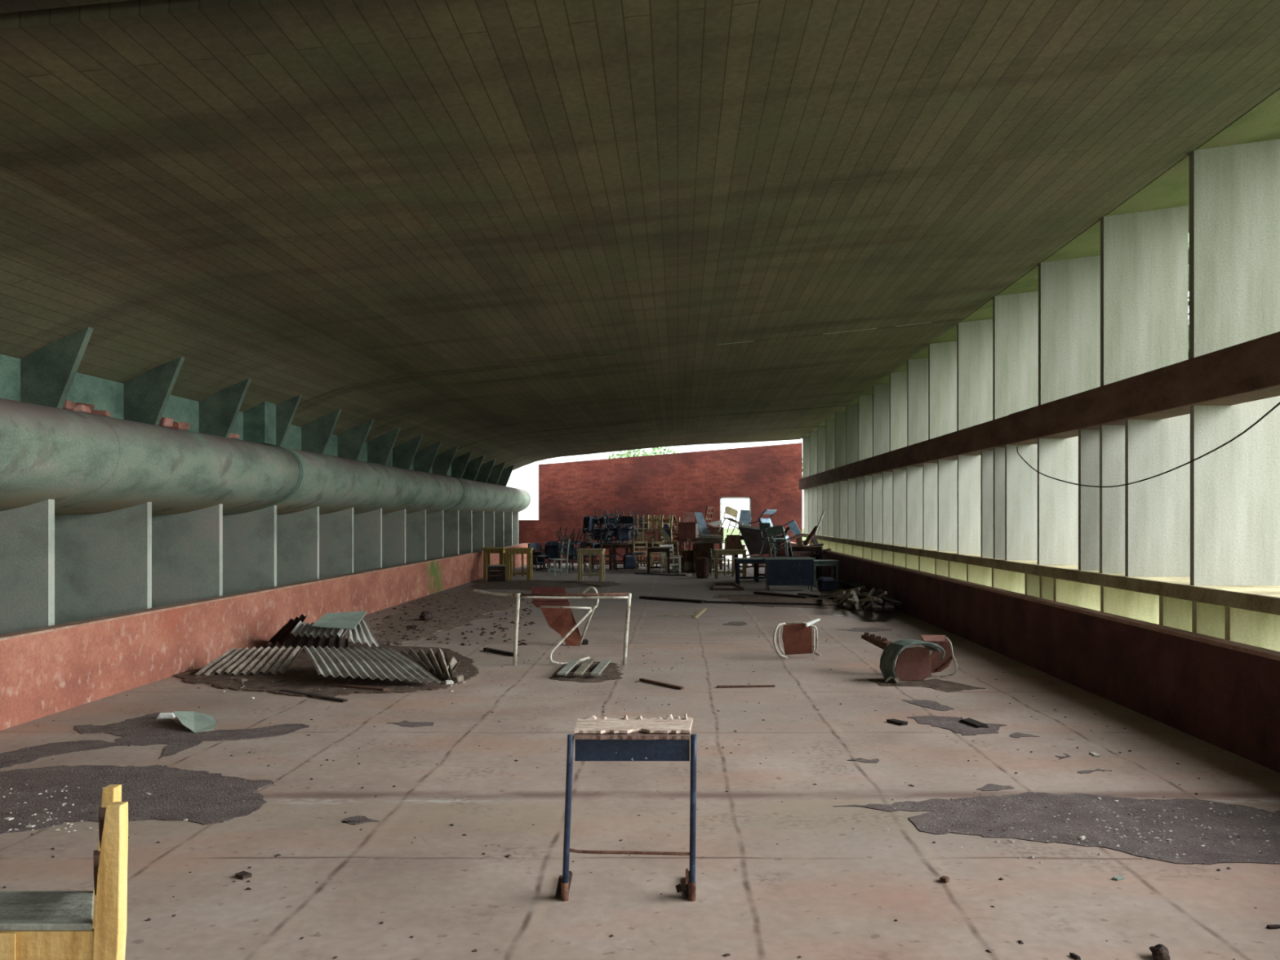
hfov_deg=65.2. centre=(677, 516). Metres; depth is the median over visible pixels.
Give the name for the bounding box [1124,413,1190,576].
louver fin
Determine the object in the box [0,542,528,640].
trim
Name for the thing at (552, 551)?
chair
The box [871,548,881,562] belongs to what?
louver fin
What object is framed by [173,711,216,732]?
sheet
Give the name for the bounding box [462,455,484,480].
bracket
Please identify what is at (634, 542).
wooden chair
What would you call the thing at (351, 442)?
bracket
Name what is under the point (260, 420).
pillar
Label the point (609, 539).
chair
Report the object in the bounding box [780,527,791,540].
board
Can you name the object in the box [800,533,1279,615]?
window sill
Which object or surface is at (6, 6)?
ceiling
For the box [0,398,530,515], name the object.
pipe
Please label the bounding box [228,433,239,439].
brick
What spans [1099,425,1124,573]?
louver fin
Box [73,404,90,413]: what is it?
brick
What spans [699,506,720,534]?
wooden chair
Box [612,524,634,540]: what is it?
chair
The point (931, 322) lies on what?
trim
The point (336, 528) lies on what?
wall fin
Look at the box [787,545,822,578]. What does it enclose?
wooden table
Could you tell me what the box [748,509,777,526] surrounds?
chair
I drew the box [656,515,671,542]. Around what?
wooden chair
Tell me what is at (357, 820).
dirt patch
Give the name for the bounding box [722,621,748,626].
dirt patch
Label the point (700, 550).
table
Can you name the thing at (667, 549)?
wooden table
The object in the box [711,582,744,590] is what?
crate
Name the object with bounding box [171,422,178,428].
brick
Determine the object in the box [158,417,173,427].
brick
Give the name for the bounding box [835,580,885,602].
board
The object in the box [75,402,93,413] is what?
brick
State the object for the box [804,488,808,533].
louver fin
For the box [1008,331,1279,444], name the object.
horizontal beam
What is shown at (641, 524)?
chair
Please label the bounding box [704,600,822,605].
plank
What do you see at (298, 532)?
wall fin
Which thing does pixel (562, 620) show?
shell chair
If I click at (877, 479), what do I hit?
louver fin
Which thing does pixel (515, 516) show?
wall fin
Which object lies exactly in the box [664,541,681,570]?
wooden chair
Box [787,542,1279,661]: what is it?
trim
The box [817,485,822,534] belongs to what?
louver fin
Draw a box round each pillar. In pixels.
[243,400,275,444]
[446,465,451,475]
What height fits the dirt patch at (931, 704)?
0.004 m
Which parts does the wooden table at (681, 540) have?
leg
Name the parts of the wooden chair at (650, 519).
leg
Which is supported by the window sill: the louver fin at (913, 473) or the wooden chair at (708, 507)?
the louver fin at (913, 473)
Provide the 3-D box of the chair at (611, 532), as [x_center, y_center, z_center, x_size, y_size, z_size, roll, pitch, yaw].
[-2.171,0.216,30.384,0.455,0.808,0.514,0,0,-40]
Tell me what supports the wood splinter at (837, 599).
on the floor at (828, 889)
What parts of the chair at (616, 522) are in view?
seat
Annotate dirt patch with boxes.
[0,711,309,768]
[0,764,273,835]
[342,815,380,824]
[386,720,434,727]
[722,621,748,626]
[832,791,1279,864]
[837,627,893,631]
[847,758,879,763]
[901,699,954,711]
[906,715,1007,735]
[976,783,1014,791]
[1008,732,1039,737]
[1055,753,1070,759]
[1077,768,1107,773]
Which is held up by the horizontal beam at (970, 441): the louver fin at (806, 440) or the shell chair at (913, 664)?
the louver fin at (806, 440)
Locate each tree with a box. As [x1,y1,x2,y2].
[608,446,679,458]
[1187,232,1189,359]
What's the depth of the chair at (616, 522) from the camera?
30.92 m
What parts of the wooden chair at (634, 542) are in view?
leg, rail, rail, leg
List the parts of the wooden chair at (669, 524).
leg, seat, leg, leg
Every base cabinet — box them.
[681,550,693,572]
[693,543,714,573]
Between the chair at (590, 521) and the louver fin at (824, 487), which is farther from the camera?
the chair at (590, 521)
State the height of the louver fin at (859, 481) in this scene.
1.535 m
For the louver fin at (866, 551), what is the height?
1.080 m
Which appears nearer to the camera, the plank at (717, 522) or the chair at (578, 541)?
the plank at (717, 522)
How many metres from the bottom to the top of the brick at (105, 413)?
0.056 m
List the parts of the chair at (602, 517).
frame, seat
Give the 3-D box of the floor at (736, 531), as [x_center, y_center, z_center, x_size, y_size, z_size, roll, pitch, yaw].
[0.000,2.060,50.000,180.000,0.280,220.000,0,0,0]
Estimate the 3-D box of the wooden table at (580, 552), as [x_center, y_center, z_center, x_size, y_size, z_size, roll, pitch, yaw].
[-2.132,1.200,24.600,0.660,0.800,0.460,0,0,3]
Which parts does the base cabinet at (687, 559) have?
drawer, door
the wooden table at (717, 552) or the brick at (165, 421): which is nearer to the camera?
the brick at (165, 421)
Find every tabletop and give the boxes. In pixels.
[692,541,724,542]
[697,534,720,536]
[697,537,720,539]
[697,539,724,541]
[699,536,723,537]
[738,526,777,554]
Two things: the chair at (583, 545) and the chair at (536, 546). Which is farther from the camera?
the chair at (583, 545)
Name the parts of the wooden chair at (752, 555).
seat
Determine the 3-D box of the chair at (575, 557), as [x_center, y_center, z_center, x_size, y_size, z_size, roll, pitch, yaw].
[-3.447,0.916,30.996,0.514,0.808,0.455,0,0,10]
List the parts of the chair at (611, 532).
backrest, frame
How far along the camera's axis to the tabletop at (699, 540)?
28.48 m
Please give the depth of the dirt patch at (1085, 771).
6.27 m
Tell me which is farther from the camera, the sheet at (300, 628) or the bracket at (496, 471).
the bracket at (496, 471)
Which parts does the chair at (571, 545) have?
frame, backrest, frame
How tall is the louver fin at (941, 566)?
1.080 m
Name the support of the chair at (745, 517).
on the wooden table at (779, 554)
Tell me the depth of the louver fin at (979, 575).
13.67 m
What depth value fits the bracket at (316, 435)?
14.98 m
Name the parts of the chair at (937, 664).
backrest, seat, frame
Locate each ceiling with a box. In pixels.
[0,0,133,13]
[0,0,1279,412]
[290,318,963,456]
[453,404,846,470]
[800,403,857,439]
[847,315,992,404]
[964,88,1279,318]
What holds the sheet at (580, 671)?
on the floor at (828, 889)
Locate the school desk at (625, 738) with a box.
[555,713,697,901]
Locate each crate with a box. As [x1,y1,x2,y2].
[487,564,505,582]
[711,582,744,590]
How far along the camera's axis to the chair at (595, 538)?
31.06 m
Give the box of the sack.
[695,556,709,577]
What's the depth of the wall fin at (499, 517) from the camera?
30.98 m
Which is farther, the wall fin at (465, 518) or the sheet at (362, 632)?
the wall fin at (465, 518)
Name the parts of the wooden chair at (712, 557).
leg, seat, leg, leg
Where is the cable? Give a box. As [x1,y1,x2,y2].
[1016,401,1279,487]
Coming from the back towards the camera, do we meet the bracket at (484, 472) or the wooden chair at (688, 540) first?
the wooden chair at (688, 540)
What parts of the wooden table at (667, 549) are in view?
leg, leg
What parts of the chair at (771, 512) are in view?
seat, backrest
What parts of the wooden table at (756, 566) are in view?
leg, leg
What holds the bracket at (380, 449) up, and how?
on the pipe
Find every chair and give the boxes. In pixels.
[0,784,128,959]
[528,542,550,571]
[531,586,582,645]
[532,542,553,569]
[532,547,544,564]
[532,559,550,569]
[544,542,559,559]
[546,541,566,567]
[547,538,569,575]
[549,586,599,664]
[555,542,573,570]
[556,533,576,559]
[558,526,580,555]
[567,540,584,564]
[568,542,587,568]
[578,515,599,543]
[582,515,603,535]
[582,542,599,571]
[583,515,601,543]
[591,515,613,542]
[592,524,605,540]
[595,510,617,537]
[599,515,616,543]
[599,542,617,570]
[600,513,622,527]
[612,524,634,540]
[614,551,644,568]
[615,511,636,537]
[618,515,636,543]
[624,516,647,541]
[629,515,644,543]
[630,511,645,541]
[633,541,647,570]
[636,515,656,542]
[640,537,657,566]
[647,515,664,542]
[649,541,666,570]
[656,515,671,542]
[658,544,680,573]
[660,514,677,533]
[660,515,679,545]
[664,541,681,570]
[671,537,684,562]
[674,538,691,572]
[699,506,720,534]
[709,548,729,575]
[717,506,742,535]
[719,537,731,568]
[746,554,764,568]
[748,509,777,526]
[759,522,786,555]
[764,524,793,557]
[767,540,772,556]
[773,618,821,658]
[776,520,800,548]
[797,540,813,556]
[879,639,945,684]
[920,635,957,677]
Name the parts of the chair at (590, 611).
frame, frame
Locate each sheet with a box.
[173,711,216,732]
[192,645,303,675]
[268,613,306,644]
[284,635,348,649]
[290,620,346,638]
[302,645,441,683]
[347,618,379,646]
[400,648,453,679]
[435,654,460,679]
[557,658,610,675]
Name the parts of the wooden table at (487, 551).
leg, leg, leg, leg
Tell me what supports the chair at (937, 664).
on the floor at (828, 889)
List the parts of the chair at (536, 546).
frame, backrest, seat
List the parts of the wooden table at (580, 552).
leg, leg, leg, leg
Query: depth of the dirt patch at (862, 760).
6.54 m
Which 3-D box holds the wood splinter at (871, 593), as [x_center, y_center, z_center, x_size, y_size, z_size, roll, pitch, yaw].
[3.342,1.420,17.519,0.362,0.318,0.060,0,0,-44]
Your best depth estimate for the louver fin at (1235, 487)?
7.65 m
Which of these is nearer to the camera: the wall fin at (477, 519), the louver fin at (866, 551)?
the louver fin at (866, 551)
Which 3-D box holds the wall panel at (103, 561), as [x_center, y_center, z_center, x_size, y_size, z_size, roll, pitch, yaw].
[-6.000,0.690,10.223,1.200,1.740,0.085,0,0,0]
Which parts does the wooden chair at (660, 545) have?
leg, rail, leg, seat, leg, leg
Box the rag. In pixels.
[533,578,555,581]
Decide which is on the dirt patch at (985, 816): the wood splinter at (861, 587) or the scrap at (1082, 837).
the scrap at (1082, 837)
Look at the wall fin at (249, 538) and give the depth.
13.38 m
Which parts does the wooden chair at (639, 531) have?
seat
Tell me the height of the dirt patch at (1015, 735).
0.003 m
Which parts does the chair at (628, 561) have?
frame, seat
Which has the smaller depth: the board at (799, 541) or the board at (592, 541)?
the board at (799, 541)
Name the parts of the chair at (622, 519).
backrest, frame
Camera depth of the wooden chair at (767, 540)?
26.78 m
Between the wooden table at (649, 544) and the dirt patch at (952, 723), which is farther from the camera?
the wooden table at (649, 544)
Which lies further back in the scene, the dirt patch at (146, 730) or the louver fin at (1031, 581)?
the louver fin at (1031, 581)
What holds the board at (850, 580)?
on the board
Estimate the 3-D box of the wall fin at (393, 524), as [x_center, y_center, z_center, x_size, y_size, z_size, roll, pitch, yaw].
[-6.000,0.690,19.823,1.200,1.740,0.085,0,0,0]
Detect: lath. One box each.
[659,613,693,616]
[693,608,706,618]
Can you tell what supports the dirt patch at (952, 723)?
on the floor at (828, 889)
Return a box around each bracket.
[20,327,93,408]
[124,356,185,425]
[199,378,251,437]
[273,395,302,446]
[301,408,342,454]
[337,419,373,460]
[367,427,400,465]
[392,435,422,469]
[413,440,441,472]
[432,446,457,475]
[450,451,471,478]
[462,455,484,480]
[475,458,495,482]
[486,462,505,484]
[497,464,514,486]
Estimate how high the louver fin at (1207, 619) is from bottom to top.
1.080 m
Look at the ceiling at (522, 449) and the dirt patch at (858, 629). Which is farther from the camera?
the ceiling at (522, 449)
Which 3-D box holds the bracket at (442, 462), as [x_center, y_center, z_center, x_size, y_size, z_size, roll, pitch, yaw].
[-5.343,-1.280,23.017,0.605,0.760,0.075,0,0,0]
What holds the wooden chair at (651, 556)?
on the floor at (828, 889)
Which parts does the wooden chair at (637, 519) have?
rail, leg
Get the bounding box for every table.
[482,546,506,579]
[504,547,533,580]
[576,548,605,582]
[582,542,628,565]
[589,543,613,569]
[612,543,633,569]
[630,542,679,561]
[635,542,676,568]
[646,546,671,573]
[678,537,700,569]
[701,541,722,569]
[713,549,746,578]
[731,544,746,577]
[734,535,781,569]
[734,557,764,585]
[752,556,804,582]
[763,557,815,591]
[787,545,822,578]
[809,560,839,586]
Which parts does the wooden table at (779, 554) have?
leg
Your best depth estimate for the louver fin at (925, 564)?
16.41 m
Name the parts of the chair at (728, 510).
frame, backrest, seat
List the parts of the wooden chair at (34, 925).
leg, rail, seat, rail, rail, leg, leg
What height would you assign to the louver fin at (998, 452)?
1.535 m
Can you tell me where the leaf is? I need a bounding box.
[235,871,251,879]
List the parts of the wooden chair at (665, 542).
rail, leg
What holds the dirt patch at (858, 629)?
on the floor at (828, 889)
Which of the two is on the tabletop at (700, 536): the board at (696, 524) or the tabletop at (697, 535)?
the tabletop at (697, 535)
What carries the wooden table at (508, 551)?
on the floor at (828, 889)
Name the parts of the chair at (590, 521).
seat, backrest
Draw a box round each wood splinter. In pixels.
[818,591,845,598]
[820,589,852,593]
[823,585,865,599]
[827,592,868,595]
[831,587,860,603]
[835,595,858,604]
[838,591,853,604]
[846,586,860,608]
[848,588,882,599]
[852,589,862,612]
[858,596,876,602]
[861,587,875,607]
[861,595,882,603]
[863,591,887,610]
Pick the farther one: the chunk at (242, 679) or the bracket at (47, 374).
the chunk at (242, 679)
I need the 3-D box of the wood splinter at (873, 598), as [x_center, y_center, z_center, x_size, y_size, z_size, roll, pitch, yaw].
[3.110,1.415,16.803,0.080,0.320,2.477,0,0,1]
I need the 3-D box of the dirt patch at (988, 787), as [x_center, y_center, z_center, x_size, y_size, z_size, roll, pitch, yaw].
[1.852,1.598,5.894,0.234,0.003,0.139,0,0,-25]
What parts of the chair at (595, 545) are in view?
backrest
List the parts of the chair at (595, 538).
backrest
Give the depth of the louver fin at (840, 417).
25.06 m
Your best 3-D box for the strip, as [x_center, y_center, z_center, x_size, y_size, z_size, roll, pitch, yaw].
[-3.239,1.588,8.866,0.910,0.015,0.050,0,0,34]
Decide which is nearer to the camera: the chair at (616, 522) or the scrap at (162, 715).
the scrap at (162, 715)
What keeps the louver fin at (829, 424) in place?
on the horizontal beam at (970, 441)
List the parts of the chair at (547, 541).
backrest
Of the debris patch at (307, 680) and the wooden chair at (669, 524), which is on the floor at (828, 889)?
the debris patch at (307, 680)
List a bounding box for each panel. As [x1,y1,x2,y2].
[683,511,694,522]
[724,534,743,549]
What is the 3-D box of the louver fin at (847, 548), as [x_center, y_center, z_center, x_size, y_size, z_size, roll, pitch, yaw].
[4.380,1.180,23.948,0.820,1.080,0.070,0,0,0]
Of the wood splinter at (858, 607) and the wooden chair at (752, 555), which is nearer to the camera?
the wood splinter at (858, 607)
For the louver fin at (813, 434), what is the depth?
29.92 m
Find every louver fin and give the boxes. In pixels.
[802,435,809,478]
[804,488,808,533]
[808,488,812,533]
[809,431,817,475]
[812,486,817,534]
[817,425,825,473]
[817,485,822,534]
[821,539,827,549]
[822,484,827,535]
[825,418,835,471]
[827,483,833,536]
[827,541,835,551]
[833,482,839,537]
[835,412,845,467]
[835,542,843,553]
[840,480,847,537]
[843,543,852,555]
[845,404,857,464]
[847,479,855,538]
[852,545,862,557]
[855,477,863,540]
[857,394,872,461]
[862,546,871,559]
[863,475,871,541]
[871,474,882,542]
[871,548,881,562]
[872,383,889,456]
[881,550,893,564]
[882,471,892,543]
[889,370,906,451]
[892,469,906,545]
[893,551,905,567]
[905,553,918,570]
[906,357,928,446]
[906,466,922,546]
[918,555,934,573]
[922,462,937,549]
[928,341,956,439]
[934,558,948,577]
[937,459,957,551]
[948,560,966,581]
[956,319,992,431]
[957,454,981,554]
[966,564,991,586]
[981,449,993,557]
[991,568,1024,594]
[992,290,1038,419]
[993,447,1004,559]
[1004,444,1037,560]
[1024,573,1039,597]
[1037,435,1078,564]
[1038,255,1100,405]
[1039,575,1053,600]
[1053,577,1100,611]
[1078,429,1099,570]
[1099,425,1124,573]
[1100,205,1187,386]
[1100,586,1159,624]
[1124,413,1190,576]
[1159,595,1191,631]
[1189,138,1279,359]
[1190,395,1279,585]
[1191,600,1224,639]
[1224,606,1279,651]
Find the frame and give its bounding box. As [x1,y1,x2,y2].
[472,589,631,665]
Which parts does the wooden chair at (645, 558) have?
leg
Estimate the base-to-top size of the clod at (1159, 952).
0.049 m
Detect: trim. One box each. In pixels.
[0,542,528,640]
[720,321,932,344]
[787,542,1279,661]
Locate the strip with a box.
[279,688,347,702]
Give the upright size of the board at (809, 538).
0.471 m
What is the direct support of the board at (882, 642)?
on the floor at (828, 889)
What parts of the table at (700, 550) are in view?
door, drawer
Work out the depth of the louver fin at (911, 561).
17.37 m
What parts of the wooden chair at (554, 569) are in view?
leg, leg, seat, leg, leg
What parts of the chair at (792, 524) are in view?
backrest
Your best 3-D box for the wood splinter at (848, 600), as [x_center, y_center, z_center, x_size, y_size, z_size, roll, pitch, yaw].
[2.971,1.470,17.622,0.060,0.230,3.407,0,0,4]
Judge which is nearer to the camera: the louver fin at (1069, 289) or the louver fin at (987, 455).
the louver fin at (1069, 289)
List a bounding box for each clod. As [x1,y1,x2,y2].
[418,611,432,620]
[1148,943,1170,959]
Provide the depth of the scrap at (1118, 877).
4.40 m
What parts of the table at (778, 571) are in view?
panel, panel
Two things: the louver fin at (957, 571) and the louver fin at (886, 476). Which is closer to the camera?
the louver fin at (957, 571)
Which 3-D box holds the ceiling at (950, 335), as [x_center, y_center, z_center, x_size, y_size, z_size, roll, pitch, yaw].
[4.633,-2.860,18.600,1.335,0.491,9.600,0,0,0]
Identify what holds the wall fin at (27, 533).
attached to the wall
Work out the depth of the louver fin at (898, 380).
18.58 m
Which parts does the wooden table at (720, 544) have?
leg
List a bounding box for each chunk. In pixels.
[236,677,247,681]
[444,680,453,684]
[452,675,463,681]
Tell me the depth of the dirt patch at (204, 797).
5.73 m
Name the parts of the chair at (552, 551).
seat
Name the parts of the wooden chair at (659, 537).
leg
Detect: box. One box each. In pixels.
[679,522,696,537]
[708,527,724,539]
[817,576,835,591]
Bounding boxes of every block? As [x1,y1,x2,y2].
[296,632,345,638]
[582,639,588,644]
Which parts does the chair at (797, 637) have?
frame, frame, seat, arm, leg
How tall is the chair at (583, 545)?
0.808 m
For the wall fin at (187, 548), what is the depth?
11.78 m
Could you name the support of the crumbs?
on the floor at (828, 889)
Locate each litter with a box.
[462,579,630,590]
[550,662,623,682]
[712,594,895,610]
[867,678,986,692]
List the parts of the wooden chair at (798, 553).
rail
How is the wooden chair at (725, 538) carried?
on the floor at (828, 889)
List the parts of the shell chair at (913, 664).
leg, seat, frame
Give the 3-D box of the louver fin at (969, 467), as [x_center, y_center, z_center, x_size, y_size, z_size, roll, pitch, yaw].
[4.360,-0.233,14.100,0.820,1.535,0.060,0,0,0]
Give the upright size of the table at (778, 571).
0.700 m
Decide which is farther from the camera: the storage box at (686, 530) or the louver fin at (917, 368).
the storage box at (686, 530)
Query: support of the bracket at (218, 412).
on the pipe
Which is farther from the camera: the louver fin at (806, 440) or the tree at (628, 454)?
the tree at (628, 454)
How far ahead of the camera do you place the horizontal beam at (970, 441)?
15.73 m
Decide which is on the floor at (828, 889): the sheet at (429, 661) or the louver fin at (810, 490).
the sheet at (429, 661)
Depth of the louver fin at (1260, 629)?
7.19 m
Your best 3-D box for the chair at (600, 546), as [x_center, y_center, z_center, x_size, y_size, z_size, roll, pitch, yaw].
[-2.039,1.184,29.296,0.514,0.808,0.455,0,0,-10]
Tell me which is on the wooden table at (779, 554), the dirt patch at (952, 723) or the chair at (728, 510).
the chair at (728, 510)
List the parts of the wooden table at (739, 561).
leg, leg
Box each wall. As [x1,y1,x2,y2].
[0,354,432,473]
[0,543,528,730]
[518,442,802,563]
[787,542,1279,773]
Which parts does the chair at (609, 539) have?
frame, backrest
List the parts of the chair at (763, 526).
leg, backrest, frame, frame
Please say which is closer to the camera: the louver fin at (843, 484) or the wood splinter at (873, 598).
the wood splinter at (873, 598)
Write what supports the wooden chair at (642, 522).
on the wooden table at (615, 546)
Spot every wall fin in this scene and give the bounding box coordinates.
[0,499,54,634]
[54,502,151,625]
[151,503,222,608]
[222,505,276,595]
[276,506,319,586]
[319,507,353,578]
[353,508,382,573]
[382,508,405,568]
[405,509,426,564]
[426,510,443,559]
[443,510,458,557]
[458,511,471,554]
[471,511,484,551]
[484,511,494,547]
[494,511,503,546]
[503,511,512,546]
[512,511,518,545]
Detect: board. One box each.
[311,610,367,629]
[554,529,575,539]
[587,533,594,543]
[660,529,672,542]
[661,523,670,542]
[695,523,699,537]
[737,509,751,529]
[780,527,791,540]
[786,533,804,540]
[788,543,823,550]
[795,533,802,546]
[803,525,820,545]
[808,548,831,557]
[811,537,818,544]
[813,510,825,535]
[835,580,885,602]
[845,577,856,587]
[852,582,867,597]
[861,631,892,649]
[865,587,902,604]
[866,592,882,610]
[884,595,895,610]
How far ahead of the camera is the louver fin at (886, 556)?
19.39 m
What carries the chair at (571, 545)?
on the floor at (828, 889)
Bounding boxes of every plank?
[634,572,676,576]
[639,595,706,602]
[674,573,692,576]
[694,511,709,534]
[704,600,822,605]
[708,520,722,527]
[753,591,809,598]
[797,592,836,599]
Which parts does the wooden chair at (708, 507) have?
leg, leg, seat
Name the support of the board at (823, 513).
on the board at (809, 538)
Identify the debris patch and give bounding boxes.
[175,641,479,698]
[370,590,532,644]
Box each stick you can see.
[175,668,201,675]
[334,684,386,690]
[483,647,518,656]
[639,678,684,688]
[716,684,774,688]
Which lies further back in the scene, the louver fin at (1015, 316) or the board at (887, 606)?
the board at (887, 606)
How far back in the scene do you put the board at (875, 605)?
15.54 m
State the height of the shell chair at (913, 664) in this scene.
0.401 m
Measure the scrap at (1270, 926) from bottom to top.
0.012 m
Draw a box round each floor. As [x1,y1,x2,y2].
[0,563,1279,959]
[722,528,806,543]
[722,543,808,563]
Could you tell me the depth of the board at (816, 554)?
25.30 m
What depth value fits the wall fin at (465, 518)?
26.18 m
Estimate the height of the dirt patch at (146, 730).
0.004 m
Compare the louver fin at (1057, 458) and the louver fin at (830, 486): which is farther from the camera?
the louver fin at (830, 486)
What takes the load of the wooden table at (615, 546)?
on the floor at (828, 889)
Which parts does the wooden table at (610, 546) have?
leg, leg, leg, leg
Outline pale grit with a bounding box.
[2,670,1271,862]
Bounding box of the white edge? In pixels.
[738,524,759,529]
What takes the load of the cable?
hanging from the horizontal beam at (1249, 371)
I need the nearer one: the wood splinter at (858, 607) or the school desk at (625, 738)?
the school desk at (625, 738)
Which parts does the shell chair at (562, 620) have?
panel, backrest, seat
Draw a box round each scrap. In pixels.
[4,817,13,820]
[155,712,175,719]
[406,625,417,629]
[886,718,907,725]
[939,875,949,883]
[958,717,988,728]
[1069,952,1080,959]
[1079,835,1085,839]
[1088,751,1100,756]
[1112,875,1124,880]
[1266,924,1279,928]
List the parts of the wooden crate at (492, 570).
lid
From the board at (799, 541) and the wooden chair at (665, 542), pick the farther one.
the wooden chair at (665, 542)
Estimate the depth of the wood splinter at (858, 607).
16.67 m
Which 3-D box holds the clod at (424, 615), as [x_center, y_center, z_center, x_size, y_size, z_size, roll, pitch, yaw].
[-3.855,1.527,15.317,0.209,0.146,0.210,0,0,-34]
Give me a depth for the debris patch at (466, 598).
16.38 m
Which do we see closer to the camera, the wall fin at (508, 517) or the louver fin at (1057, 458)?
the louver fin at (1057, 458)
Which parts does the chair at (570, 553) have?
frame, backrest, frame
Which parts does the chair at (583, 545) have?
backrest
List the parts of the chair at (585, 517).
frame, backrest, frame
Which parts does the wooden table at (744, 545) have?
leg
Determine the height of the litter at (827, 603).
0.004 m
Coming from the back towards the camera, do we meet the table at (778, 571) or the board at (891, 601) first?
the table at (778, 571)
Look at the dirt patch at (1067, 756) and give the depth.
6.65 m
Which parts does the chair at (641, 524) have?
backrest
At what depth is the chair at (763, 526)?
24.54 m
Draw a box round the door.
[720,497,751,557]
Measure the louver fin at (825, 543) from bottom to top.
1.080 m
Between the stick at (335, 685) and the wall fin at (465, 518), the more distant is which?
the wall fin at (465, 518)
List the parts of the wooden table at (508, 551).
leg, leg, leg, leg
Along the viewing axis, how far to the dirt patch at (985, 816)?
5.18 m
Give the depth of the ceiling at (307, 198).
6.47 m
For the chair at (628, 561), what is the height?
0.514 m
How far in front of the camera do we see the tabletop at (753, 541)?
27.49 m
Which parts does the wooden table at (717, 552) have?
leg, leg, leg, leg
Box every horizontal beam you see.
[799,415,1031,489]
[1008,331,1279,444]
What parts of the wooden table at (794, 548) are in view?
leg, leg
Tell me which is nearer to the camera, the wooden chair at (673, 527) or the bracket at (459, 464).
the bracket at (459, 464)
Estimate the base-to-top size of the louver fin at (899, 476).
1.535 m
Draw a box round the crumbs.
[2,592,1262,959]
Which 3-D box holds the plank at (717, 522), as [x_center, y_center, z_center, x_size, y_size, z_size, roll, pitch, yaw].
[1.137,0.225,30.420,0.428,0.225,0.040,0,0,0]
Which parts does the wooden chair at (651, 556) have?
leg, leg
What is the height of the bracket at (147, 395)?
0.760 m
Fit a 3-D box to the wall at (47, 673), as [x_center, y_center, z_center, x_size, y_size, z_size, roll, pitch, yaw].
[-5.130,1.265,11.500,0.140,0.670,45.000,0,0,0]
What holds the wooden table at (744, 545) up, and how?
on the floor at (828, 889)
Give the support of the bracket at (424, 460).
on the pipe
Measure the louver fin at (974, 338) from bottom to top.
1.666 m
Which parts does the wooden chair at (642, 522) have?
rail, leg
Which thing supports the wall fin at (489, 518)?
attached to the wall
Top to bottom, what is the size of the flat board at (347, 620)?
0.111 m
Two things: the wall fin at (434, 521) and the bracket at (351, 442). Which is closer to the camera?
the bracket at (351, 442)
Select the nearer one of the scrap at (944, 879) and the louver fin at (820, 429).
the scrap at (944, 879)
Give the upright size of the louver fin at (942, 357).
1.643 m
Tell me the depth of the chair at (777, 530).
24.14 m
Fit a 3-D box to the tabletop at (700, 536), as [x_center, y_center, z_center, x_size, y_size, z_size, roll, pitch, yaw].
[0.954,0.595,28.461,0.610,0.030,0.500,0,0,-9]
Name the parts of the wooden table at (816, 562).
leg, leg, leg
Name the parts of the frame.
rail, leg, rail, rail, rail, leg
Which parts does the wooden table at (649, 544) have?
leg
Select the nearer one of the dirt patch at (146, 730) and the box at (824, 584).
the dirt patch at (146, 730)
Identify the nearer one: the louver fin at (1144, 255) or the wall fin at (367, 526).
the louver fin at (1144, 255)
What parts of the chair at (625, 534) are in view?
frame, seat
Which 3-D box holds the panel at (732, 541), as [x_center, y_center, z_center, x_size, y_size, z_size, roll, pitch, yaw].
[1.465,0.676,25.895,0.479,0.393,0.090,0,0,0]
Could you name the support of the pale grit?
on the floor at (828, 889)
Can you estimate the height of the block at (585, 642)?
0.064 m
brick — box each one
[62,400,75,410]
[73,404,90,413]
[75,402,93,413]
[90,409,111,417]
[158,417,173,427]
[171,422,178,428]
[173,422,190,430]
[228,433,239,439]
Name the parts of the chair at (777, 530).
frame, backrest, seat, leg, frame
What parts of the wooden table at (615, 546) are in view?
leg, leg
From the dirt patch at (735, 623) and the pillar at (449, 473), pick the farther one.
the pillar at (449, 473)
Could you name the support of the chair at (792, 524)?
on the wooden table at (779, 554)
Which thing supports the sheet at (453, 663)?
on the floor at (828, 889)
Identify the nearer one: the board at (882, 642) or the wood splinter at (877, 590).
the board at (882, 642)

